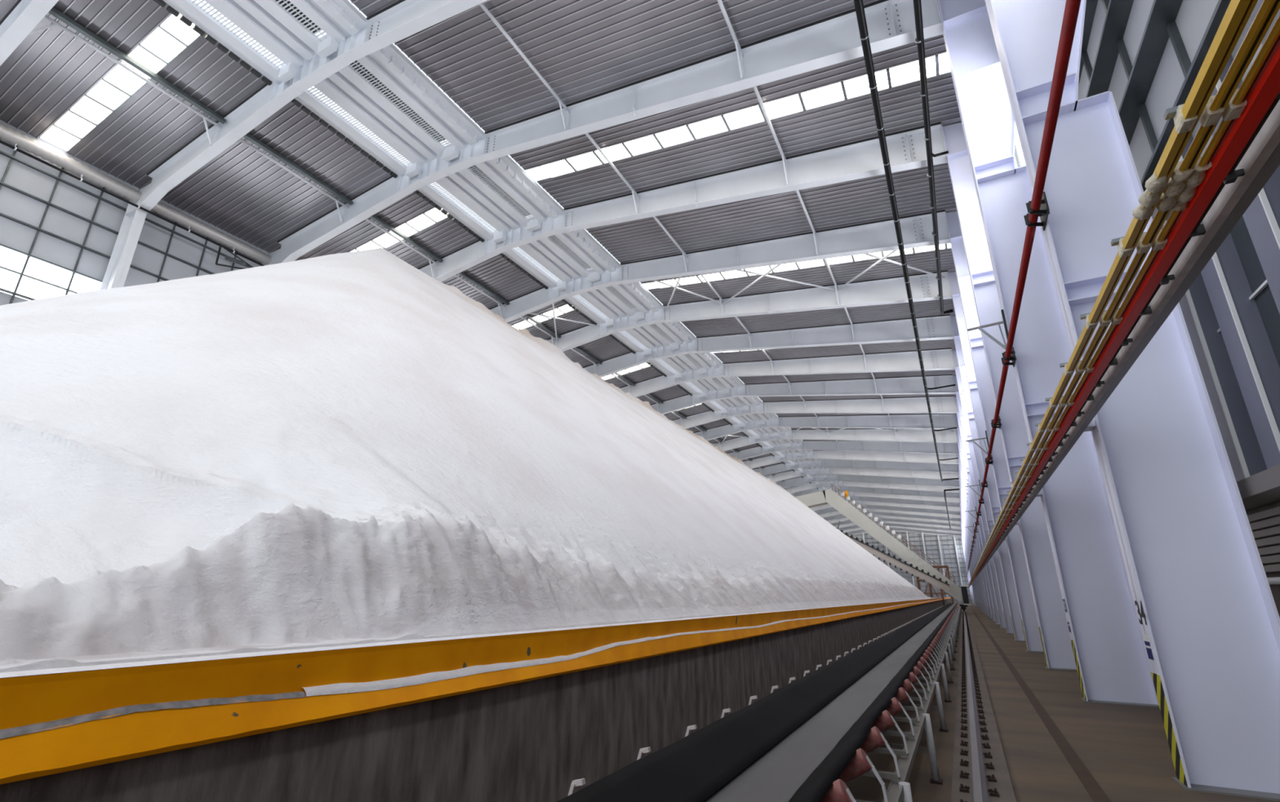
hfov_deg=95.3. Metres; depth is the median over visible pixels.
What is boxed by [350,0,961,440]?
ceiling
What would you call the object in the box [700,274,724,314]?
tie beam
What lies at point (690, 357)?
grille
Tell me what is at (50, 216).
wall
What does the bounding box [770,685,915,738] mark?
conveyor idler
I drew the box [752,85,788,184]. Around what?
tie beam
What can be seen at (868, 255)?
diagonal brace
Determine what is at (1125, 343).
hanger
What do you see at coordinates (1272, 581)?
trim
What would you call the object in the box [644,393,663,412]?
tie beam
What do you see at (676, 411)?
tie beam
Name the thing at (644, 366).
window
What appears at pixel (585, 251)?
hood
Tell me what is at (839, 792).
conveyor idler
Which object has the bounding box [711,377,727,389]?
grille
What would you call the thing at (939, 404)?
roof beam
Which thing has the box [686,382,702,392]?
grille
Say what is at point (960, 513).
steel column
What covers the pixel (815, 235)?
tie beam
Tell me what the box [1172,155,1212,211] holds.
joint cover
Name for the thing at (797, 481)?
roof beam
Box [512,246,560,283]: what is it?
grille
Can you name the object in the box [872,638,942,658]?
conveyor idler
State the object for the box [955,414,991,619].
steel column
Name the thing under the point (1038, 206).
pipe
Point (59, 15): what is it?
tie beam
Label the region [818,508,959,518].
roof beam
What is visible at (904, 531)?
roof beam
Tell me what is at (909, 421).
roof beam
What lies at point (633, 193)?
tie beam
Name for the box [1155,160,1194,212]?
joint cover
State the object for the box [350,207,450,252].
window
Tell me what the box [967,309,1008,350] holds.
bracket
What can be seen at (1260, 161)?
support beam
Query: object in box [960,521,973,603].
steel column
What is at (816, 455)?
roof beam
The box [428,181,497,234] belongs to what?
grille
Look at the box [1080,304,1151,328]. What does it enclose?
support arm
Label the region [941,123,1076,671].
steel column
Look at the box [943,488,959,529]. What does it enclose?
pipe
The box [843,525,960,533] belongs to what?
roof beam
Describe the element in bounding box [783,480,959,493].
roof beam
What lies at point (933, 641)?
conveyor idler
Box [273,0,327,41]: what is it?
grille
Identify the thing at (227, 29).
grille
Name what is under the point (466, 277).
tie beam
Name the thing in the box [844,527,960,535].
roof beam
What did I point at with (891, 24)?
roof beam
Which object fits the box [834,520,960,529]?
roof beam
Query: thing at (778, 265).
diagonal brace
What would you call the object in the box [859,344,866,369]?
tie beam
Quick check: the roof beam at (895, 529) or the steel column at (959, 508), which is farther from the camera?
the roof beam at (895, 529)
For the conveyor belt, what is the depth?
4.30 m
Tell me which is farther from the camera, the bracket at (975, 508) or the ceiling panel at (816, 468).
the ceiling panel at (816, 468)
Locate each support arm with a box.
[998,511,1017,515]
[1000,505,1022,510]
[1003,498,1026,504]
[1006,490,1031,497]
[1010,481,1037,488]
[1014,471,1044,478]
[1020,457,1053,466]
[1026,441,1063,451]
[1035,420,1076,432]
[1044,393,1093,408]
[1059,357,1118,375]
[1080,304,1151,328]
[1110,221,1205,257]
[1163,88,1279,133]
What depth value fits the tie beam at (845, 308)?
39.22 m
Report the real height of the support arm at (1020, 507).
0.112 m
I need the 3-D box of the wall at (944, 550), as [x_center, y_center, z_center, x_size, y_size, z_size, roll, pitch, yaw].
[75.584,46.688,167.578,36.080,21.500,0.800,-9,-21,26]
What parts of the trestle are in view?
leg, leg, foot plate, leg, foot plate, leg, leg, leg, leg, leg, leg, leg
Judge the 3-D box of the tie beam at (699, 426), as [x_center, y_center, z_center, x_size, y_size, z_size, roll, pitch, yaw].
[6.383,3.270,67.023,0.512,1.222,6.000,-9,-21,26]
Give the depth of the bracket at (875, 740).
4.33 m
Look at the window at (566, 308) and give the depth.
41.70 m
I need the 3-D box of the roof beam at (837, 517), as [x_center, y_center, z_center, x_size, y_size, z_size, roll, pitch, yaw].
[56.035,26.796,135.268,31.865,3.804,0.510,-9,-21,26]
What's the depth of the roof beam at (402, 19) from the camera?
22.08 m
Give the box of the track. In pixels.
[951,603,1016,801]
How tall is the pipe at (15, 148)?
0.295 m
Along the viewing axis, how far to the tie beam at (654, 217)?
31.92 m
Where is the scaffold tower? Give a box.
[915,565,954,605]
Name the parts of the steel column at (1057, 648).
stiffener plate, plate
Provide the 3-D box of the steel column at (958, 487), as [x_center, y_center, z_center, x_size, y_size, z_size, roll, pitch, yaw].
[51.166,22.021,89.525,1.480,18.930,0.440,-9,-21,26]
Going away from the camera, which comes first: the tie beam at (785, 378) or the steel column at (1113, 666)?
the steel column at (1113, 666)
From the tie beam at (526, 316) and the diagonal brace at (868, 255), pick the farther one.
the tie beam at (526, 316)
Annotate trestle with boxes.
[880,605,961,801]
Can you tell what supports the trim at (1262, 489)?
attached to the wall at (1150, 55)
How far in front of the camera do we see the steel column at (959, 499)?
99.71 m
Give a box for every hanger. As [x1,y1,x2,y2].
[1062,434,1069,439]
[1076,411,1084,417]
[1095,381,1104,387]
[1120,337,1133,346]
[1160,274,1174,285]
[1222,168,1244,184]
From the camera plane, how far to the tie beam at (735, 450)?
78.93 m
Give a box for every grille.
[191,0,284,69]
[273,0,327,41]
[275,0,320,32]
[307,87,411,167]
[349,61,451,149]
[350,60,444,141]
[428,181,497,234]
[467,164,535,221]
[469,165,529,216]
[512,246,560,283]
[548,235,595,273]
[573,294,609,320]
[606,285,640,313]
[620,330,647,349]
[649,324,675,343]
[657,359,677,373]
[683,353,704,368]
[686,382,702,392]
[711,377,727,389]
[711,400,724,408]
[731,416,742,423]
[733,397,746,406]
[752,413,763,420]
[768,427,777,432]
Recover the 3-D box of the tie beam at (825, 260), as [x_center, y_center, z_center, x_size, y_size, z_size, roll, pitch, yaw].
[10.495,-7.119,32.484,0.124,1.239,6.000,-9,-21,26]
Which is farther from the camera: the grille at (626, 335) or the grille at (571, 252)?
the grille at (626, 335)
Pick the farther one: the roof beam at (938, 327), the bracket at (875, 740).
the roof beam at (938, 327)
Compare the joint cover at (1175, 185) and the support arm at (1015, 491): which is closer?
the joint cover at (1175, 185)
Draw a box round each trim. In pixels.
[968,605,1111,801]
[1236,464,1279,511]
[1266,577,1279,585]
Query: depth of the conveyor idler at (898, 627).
17.67 m
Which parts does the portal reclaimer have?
handrail, chain, carriage plate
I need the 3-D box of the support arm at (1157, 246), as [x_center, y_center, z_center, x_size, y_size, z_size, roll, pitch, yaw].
[3.162,-0.984,3.485,0.530,0.112,0.080,-9,-21,26]
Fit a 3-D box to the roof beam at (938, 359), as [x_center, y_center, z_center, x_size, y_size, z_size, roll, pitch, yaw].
[8.587,-1.864,49.645,31.865,3.804,0.510,-9,-21,26]
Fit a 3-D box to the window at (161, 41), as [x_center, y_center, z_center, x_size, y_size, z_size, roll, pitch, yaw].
[-20.236,-12.133,22.542,10.255,1.263,0.990,-9,-21,26]
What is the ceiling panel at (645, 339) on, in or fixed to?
attached to the roof beam at (924, 286)
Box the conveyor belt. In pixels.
[556,603,958,801]
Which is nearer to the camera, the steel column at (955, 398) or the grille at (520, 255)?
the grille at (520, 255)
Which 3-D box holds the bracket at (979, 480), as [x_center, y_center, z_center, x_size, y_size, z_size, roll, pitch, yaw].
[19.411,5.175,33.947,0.822,1.115,0.100,-9,-21,26]
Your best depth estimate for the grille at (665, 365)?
50.69 m
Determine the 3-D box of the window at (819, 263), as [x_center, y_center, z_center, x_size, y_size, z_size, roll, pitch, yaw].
[8.886,-7.800,33.544,17.675,2.164,0.990,-9,-21,26]
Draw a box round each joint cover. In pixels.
[1132,172,1167,220]
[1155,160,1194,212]
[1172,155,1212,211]
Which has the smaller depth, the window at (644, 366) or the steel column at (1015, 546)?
the steel column at (1015, 546)
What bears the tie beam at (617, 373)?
attached to the roof beam at (938, 359)
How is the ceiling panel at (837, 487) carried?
attached to the roof beam at (802, 487)
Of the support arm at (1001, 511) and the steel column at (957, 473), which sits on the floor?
the steel column at (957, 473)
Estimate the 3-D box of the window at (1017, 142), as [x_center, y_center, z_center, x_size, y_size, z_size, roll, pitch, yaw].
[43.979,12.841,76.133,0.040,2.950,201.950,-9,-21,26]
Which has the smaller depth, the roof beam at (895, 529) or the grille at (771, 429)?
the grille at (771, 429)
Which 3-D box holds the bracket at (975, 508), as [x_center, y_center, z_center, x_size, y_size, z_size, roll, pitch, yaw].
[24.993,8.546,44.020,0.822,1.115,0.100,-9,-21,26]
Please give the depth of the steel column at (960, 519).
125.14 m
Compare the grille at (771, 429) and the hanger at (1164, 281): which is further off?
the grille at (771, 429)
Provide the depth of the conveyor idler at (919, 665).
8.77 m
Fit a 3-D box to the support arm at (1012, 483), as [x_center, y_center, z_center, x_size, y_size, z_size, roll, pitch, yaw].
[7.442,1.601,11.208,0.530,0.112,0.080,-9,-21,26]
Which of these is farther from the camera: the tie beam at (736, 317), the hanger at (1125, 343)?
the tie beam at (736, 317)
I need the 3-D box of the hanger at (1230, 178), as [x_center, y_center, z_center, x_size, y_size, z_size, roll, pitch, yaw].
[3.008,-1.155,2.961,0.110,0.080,0.040,-9,-21,26]
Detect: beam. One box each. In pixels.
[0,0,58,66]
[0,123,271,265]
[28,7,226,145]
[137,0,487,213]
[232,133,353,223]
[277,0,942,263]
[365,214,443,279]
[417,121,947,282]
[454,271,509,316]
[479,3,570,129]
[488,209,950,322]
[520,314,560,345]
[547,270,952,351]
[571,346,602,373]
[582,314,954,377]
[585,133,639,213]
[611,372,635,393]
[619,347,955,397]
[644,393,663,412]
[650,374,955,414]
[653,216,688,271]
[671,395,956,429]
[671,410,686,426]
[693,413,956,440]
[694,425,706,437]
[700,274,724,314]
[711,428,957,451]
[714,438,724,449]
[716,0,743,79]
[726,440,958,460]
[730,448,739,457]
[734,316,751,347]
[742,450,958,469]
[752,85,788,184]
[752,459,958,475]
[761,349,773,373]
[763,467,959,482]
[775,474,959,488]
[782,375,791,394]
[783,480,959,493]
[791,486,959,498]
[795,190,817,254]
[809,500,959,511]
[813,504,959,515]
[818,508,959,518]
[823,258,839,304]
[823,511,959,521]
[826,515,960,524]
[831,517,960,527]
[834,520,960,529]
[835,491,959,503]
[838,523,960,531]
[842,496,959,507]
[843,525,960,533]
[844,307,854,341]
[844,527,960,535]
[848,529,960,537]
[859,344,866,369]
[871,372,876,393]
[968,99,1279,588]
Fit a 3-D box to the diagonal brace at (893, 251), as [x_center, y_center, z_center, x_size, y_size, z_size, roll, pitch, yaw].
[13.016,-7.618,31.254,0.110,0.770,8.281,5,-19,-15]
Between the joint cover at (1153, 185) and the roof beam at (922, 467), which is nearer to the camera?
the joint cover at (1153, 185)
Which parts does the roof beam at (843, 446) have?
stiffener plate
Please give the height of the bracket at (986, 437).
1.115 m
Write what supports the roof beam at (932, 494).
attached to the steel column at (959, 494)
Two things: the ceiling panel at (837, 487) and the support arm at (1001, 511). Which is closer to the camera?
the support arm at (1001, 511)
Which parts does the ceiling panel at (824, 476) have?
folded panel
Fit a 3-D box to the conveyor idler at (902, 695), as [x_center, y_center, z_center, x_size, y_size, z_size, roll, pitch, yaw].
[2.329,3.326,6.509,1.405,0.365,0.128,-9,-21,26]
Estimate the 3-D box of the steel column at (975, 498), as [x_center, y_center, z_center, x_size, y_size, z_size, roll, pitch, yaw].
[26.047,6.848,44.196,1.480,18.930,0.440,-9,-21,26]
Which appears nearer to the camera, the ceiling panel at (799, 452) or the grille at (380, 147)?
the grille at (380, 147)
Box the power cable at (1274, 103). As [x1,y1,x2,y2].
[968,97,1279,586]
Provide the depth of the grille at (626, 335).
45.54 m
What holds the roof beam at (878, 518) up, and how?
attached to the steel column at (960, 525)
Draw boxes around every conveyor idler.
[568,778,585,795]
[636,746,856,801]
[748,695,908,756]
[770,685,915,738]
[788,677,919,724]
[803,670,924,711]
[815,664,927,702]
[826,659,929,693]
[835,655,932,686]
[844,651,934,679]
[851,648,936,675]
[857,645,937,670]
[862,643,939,666]
[868,640,940,662]
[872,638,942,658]
[876,636,942,656]
[880,635,943,653]
[884,633,944,650]
[887,631,945,648]
[890,630,946,646]
[893,629,946,644]
[895,627,946,642]
[897,626,947,640]
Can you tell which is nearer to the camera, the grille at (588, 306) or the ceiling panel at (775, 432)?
the grille at (588, 306)
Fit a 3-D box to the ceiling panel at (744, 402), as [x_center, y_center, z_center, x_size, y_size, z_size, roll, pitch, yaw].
[9.020,-0.166,59.564,5.500,1.100,5.600,-9,-21,26]
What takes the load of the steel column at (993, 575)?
on the floor
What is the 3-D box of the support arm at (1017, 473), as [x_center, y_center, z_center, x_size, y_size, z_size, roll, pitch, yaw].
[6.907,1.278,10.243,0.530,0.112,0.080,-9,-21,26]
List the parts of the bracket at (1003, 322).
arm, mounting plate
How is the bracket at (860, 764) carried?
on the trestle
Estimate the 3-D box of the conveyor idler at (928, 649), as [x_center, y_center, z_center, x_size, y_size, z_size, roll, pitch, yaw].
[5.146,5.028,11.593,1.405,0.365,0.128,-9,-21,26]
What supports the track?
on the floor
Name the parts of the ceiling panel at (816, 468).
folded panel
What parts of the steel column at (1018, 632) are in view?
stiffener plate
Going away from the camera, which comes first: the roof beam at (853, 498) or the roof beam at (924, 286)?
the roof beam at (924, 286)
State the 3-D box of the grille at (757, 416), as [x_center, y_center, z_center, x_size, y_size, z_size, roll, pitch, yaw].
[12.687,1.436,64.144,0.541,0.060,5.600,-9,-21,26]
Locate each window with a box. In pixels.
[0,247,101,301]
[39,11,205,152]
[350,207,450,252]
[511,304,576,329]
[540,52,951,178]
[602,363,652,381]
[655,243,951,288]
[723,348,777,352]
[1014,125,1025,168]
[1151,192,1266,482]
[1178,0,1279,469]
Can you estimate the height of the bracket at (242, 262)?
1.118 m
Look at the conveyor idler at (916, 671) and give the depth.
8.14 m
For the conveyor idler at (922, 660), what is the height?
0.365 m
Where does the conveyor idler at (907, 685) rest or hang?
on the trestle
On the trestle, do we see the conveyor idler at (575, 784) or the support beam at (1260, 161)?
the conveyor idler at (575, 784)
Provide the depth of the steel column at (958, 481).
84.85 m
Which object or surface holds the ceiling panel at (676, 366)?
attached to the roof beam at (938, 327)
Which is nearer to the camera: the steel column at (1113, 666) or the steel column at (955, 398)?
the steel column at (1113, 666)
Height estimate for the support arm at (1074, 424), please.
0.112 m
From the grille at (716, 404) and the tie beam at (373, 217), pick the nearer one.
the tie beam at (373, 217)
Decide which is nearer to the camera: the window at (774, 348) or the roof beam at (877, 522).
the window at (774, 348)
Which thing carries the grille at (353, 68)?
attached to the ceiling panel at (383, 90)
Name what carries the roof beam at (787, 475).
attached to the steel column at (957, 473)
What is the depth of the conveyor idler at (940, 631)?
17.03 m
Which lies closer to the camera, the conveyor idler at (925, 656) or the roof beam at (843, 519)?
the conveyor idler at (925, 656)
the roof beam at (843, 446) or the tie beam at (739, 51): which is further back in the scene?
the roof beam at (843, 446)
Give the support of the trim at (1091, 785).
on the floor
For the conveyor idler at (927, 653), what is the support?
on the trestle
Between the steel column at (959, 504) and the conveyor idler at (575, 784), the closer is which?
the conveyor idler at (575, 784)
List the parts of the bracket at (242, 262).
plate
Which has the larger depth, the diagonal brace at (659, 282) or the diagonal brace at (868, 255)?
the diagonal brace at (659, 282)
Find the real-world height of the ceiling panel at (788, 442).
1.100 m
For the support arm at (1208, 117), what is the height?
0.112 m
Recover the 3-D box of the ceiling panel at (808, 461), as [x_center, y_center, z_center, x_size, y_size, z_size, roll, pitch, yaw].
[22.975,8.263,84.748,5.500,1.100,5.600,-9,-21,26]
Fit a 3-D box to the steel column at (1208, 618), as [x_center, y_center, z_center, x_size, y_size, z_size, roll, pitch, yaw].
[6.509,-4.953,8.939,1.480,18.930,0.440,-9,-21,26]
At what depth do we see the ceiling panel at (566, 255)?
34.63 m
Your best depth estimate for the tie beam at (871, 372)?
49.69 m
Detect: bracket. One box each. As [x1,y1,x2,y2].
[214,244,253,269]
[684,724,888,801]
[720,708,900,781]
[964,480,981,497]
[965,431,989,454]
[966,507,977,519]
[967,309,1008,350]
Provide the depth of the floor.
8.14 m
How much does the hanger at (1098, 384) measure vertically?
0.080 m
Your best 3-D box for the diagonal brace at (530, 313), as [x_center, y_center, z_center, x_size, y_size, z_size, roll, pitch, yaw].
[-6.059,-5.897,41.248,7.109,0.551,0.110,11,-21,-28]
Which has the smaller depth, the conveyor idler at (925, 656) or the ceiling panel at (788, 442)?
the conveyor idler at (925, 656)
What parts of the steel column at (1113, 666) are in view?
stiffener plate, plate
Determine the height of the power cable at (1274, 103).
0.036 m
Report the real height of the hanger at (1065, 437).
0.080 m
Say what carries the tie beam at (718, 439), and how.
attached to the roof beam at (909, 421)
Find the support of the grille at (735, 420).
attached to the ceiling panel at (761, 419)
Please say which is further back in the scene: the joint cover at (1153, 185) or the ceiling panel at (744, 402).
the ceiling panel at (744, 402)
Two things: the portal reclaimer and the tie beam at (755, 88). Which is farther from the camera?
the portal reclaimer
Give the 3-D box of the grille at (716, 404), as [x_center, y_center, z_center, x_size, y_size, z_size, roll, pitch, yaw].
[7.661,0.109,60.225,0.472,0.060,5.600,-9,-21,26]
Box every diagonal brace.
[528,312,599,326]
[551,303,557,342]
[623,269,722,303]
[665,276,680,311]
[687,258,835,290]
[723,264,781,304]
[816,238,945,278]
[837,217,941,290]
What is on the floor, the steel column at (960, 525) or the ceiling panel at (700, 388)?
the steel column at (960, 525)
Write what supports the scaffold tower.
on the floor
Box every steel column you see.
[99,182,151,289]
[262,248,280,265]
[937,0,1159,707]
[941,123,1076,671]
[945,212,1043,653]
[947,272,1025,641]
[950,316,1013,634]
[951,350,1005,629]
[952,375,999,625]
[953,396,995,622]
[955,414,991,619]
[955,429,989,617]
[955,443,986,615]
[956,454,985,613]
[957,464,983,613]
[957,472,982,612]
[958,480,980,610]
[958,487,979,609]
[959,493,978,608]
[959,498,977,608]
[959,503,977,608]
[959,507,976,607]
[960,513,975,605]
[960,516,975,606]
[960,519,974,605]
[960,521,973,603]
[960,524,973,605]
[960,530,973,602]
[960,533,973,604]
[985,0,1279,801]
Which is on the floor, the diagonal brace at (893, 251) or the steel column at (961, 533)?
the steel column at (961, 533)
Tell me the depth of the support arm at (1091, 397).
6.41 m
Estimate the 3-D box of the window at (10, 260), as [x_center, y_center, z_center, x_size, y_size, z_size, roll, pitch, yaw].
[13.156,17.869,91.530,0.040,1.770,201.950,-9,-21,26]
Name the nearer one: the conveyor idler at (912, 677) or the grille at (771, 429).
the conveyor idler at (912, 677)
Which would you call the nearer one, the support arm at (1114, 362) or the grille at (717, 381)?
the support arm at (1114, 362)
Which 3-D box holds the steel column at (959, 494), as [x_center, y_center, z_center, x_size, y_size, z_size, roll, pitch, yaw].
[53.957,23.707,94.562,1.480,18.930,0.440,-9,-21,26]
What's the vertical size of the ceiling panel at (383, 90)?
1.100 m
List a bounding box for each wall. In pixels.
[0,120,269,305]
[0,597,951,801]
[848,531,971,604]
[1014,0,1279,617]
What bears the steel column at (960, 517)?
on the floor
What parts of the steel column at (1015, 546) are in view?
stiffener plate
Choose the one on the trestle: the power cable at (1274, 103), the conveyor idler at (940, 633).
the conveyor idler at (940, 633)
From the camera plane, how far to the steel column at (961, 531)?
140.72 m
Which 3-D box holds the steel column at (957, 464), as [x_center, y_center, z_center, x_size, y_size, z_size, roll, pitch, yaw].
[42.793,16.964,74.415,1.480,18.930,0.440,-9,-21,26]
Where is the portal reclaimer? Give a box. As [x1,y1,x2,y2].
[795,484,971,611]
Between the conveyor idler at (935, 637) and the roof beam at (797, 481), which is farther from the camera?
the roof beam at (797, 481)
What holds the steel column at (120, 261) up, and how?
on the floor
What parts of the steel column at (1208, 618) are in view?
stiffener plate, sign plate, blue panel, plate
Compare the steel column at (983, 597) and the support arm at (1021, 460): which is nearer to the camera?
the support arm at (1021, 460)
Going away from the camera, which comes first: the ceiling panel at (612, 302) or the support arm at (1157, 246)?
the support arm at (1157, 246)
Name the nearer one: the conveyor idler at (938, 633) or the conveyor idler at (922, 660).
the conveyor idler at (922, 660)
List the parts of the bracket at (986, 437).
arm, mounting plate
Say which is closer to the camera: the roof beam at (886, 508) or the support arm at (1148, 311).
the support arm at (1148, 311)
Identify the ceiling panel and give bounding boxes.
[153,0,366,85]
[291,44,484,177]
[413,155,564,243]
[499,229,620,290]
[561,282,662,327]
[608,321,696,355]
[646,352,722,378]
[676,377,744,398]
[701,396,762,413]
[722,413,777,427]
[740,427,791,439]
[755,439,802,449]
[768,449,812,458]
[781,458,821,466]
[791,466,827,473]
[800,474,834,479]
[816,486,846,490]
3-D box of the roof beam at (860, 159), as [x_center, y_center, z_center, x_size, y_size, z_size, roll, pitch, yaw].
[-2.577,-8.607,29.498,31.865,3.804,0.510,-9,-21,26]
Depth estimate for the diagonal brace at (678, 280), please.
37.83 m
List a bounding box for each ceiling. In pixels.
[0,0,791,475]
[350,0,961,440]
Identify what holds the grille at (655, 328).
attached to the ceiling panel at (645, 339)
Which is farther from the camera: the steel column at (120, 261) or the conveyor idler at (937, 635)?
the steel column at (120, 261)
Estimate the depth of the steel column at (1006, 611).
34.22 m
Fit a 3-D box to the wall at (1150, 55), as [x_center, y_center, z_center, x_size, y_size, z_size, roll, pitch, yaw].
[43.806,16.970,74.847,0.380,19.200,201.950,-9,-21,26]
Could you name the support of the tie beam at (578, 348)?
attached to the roof beam at (924, 286)
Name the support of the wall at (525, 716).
on the floor
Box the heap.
[0,248,932,673]
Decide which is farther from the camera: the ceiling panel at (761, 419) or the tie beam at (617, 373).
the ceiling panel at (761, 419)
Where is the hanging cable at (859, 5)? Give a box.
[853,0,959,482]
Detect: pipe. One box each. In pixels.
[0,140,264,266]
[913,0,953,315]
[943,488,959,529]
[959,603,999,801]
[966,0,1080,576]
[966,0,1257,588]
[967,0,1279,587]
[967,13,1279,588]
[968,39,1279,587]
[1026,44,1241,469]
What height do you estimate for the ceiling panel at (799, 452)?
1.100 m
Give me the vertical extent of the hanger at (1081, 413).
0.080 m
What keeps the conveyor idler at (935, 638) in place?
on the trestle
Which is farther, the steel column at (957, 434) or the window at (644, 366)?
the steel column at (957, 434)
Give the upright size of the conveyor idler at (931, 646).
0.365 m
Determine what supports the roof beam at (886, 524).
attached to the steel column at (961, 533)
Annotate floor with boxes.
[845,604,1279,801]
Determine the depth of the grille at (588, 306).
40.39 m
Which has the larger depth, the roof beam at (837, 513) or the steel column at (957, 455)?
the roof beam at (837, 513)
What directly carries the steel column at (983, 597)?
on the floor
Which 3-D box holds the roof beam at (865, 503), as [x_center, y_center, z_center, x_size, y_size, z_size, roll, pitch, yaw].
[47.662,21.738,120.158,31.865,3.804,0.510,-9,-21,26]
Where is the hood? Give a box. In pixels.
[550,235,591,268]
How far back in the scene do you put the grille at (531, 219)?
28.94 m
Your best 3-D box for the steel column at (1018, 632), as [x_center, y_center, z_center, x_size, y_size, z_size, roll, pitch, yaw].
[17.673,1.791,29.085,1.480,18.930,0.440,-9,-21,26]
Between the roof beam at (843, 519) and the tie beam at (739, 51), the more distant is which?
the roof beam at (843, 519)
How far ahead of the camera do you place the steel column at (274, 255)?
31.64 m
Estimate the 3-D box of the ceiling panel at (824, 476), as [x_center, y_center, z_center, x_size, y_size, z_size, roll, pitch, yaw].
[28.557,11.635,94.821,5.500,1.100,5.600,-9,-21,26]
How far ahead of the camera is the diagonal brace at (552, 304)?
41.79 m
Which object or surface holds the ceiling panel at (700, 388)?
attached to the roof beam at (938, 359)
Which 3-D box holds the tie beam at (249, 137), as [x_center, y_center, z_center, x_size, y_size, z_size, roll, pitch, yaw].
[-15.945,-10.217,26.730,0.512,1.222,6.000,-9,-21,26]
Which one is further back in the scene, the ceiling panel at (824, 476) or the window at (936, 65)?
the ceiling panel at (824, 476)
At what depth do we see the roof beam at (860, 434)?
67.32 m
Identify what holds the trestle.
on the floor
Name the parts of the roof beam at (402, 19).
stiffener plate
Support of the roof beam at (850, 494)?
attached to the steel column at (959, 499)
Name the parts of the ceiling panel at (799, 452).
folded panel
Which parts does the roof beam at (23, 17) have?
stiffener plate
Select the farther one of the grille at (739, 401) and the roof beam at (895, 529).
the roof beam at (895, 529)
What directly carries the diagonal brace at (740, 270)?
attached to the roof beam at (924, 286)
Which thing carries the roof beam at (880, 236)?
attached to the steel column at (1015, 546)
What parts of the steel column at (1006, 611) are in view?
stiffener plate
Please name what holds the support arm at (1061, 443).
attached to the support beam at (1260, 161)
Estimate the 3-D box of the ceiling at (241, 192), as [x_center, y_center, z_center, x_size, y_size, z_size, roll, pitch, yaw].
[18.704,11.464,92.952,10.400,1.251,198.000,-9,-21,26]
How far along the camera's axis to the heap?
6.62 m
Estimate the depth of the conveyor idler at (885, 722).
4.97 m
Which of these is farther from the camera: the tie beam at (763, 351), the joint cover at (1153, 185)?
the tie beam at (763, 351)
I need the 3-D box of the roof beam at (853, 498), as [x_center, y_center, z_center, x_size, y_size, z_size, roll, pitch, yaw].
[44.871,20.052,115.122,31.865,3.804,0.510,-9,-21,26]
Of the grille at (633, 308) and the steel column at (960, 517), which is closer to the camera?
the grille at (633, 308)
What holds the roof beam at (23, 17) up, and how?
on the steel column
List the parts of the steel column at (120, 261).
stiffener plate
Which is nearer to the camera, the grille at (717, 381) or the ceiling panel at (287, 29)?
the ceiling panel at (287, 29)
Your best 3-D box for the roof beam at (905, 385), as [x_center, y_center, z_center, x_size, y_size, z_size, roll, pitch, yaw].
[11.378,-0.178,54.682,31.865,3.804,0.510,-9,-21,26]
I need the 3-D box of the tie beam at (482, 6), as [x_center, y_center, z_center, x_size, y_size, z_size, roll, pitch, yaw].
[-4.238,-12.024,20.847,0.124,1.079,6.000,-9,-21,26]
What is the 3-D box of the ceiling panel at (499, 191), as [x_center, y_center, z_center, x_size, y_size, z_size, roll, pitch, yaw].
[-7.726,-10.281,29.344,5.500,1.100,5.600,-9,-21,26]
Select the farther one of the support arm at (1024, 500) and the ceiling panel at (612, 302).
the ceiling panel at (612, 302)

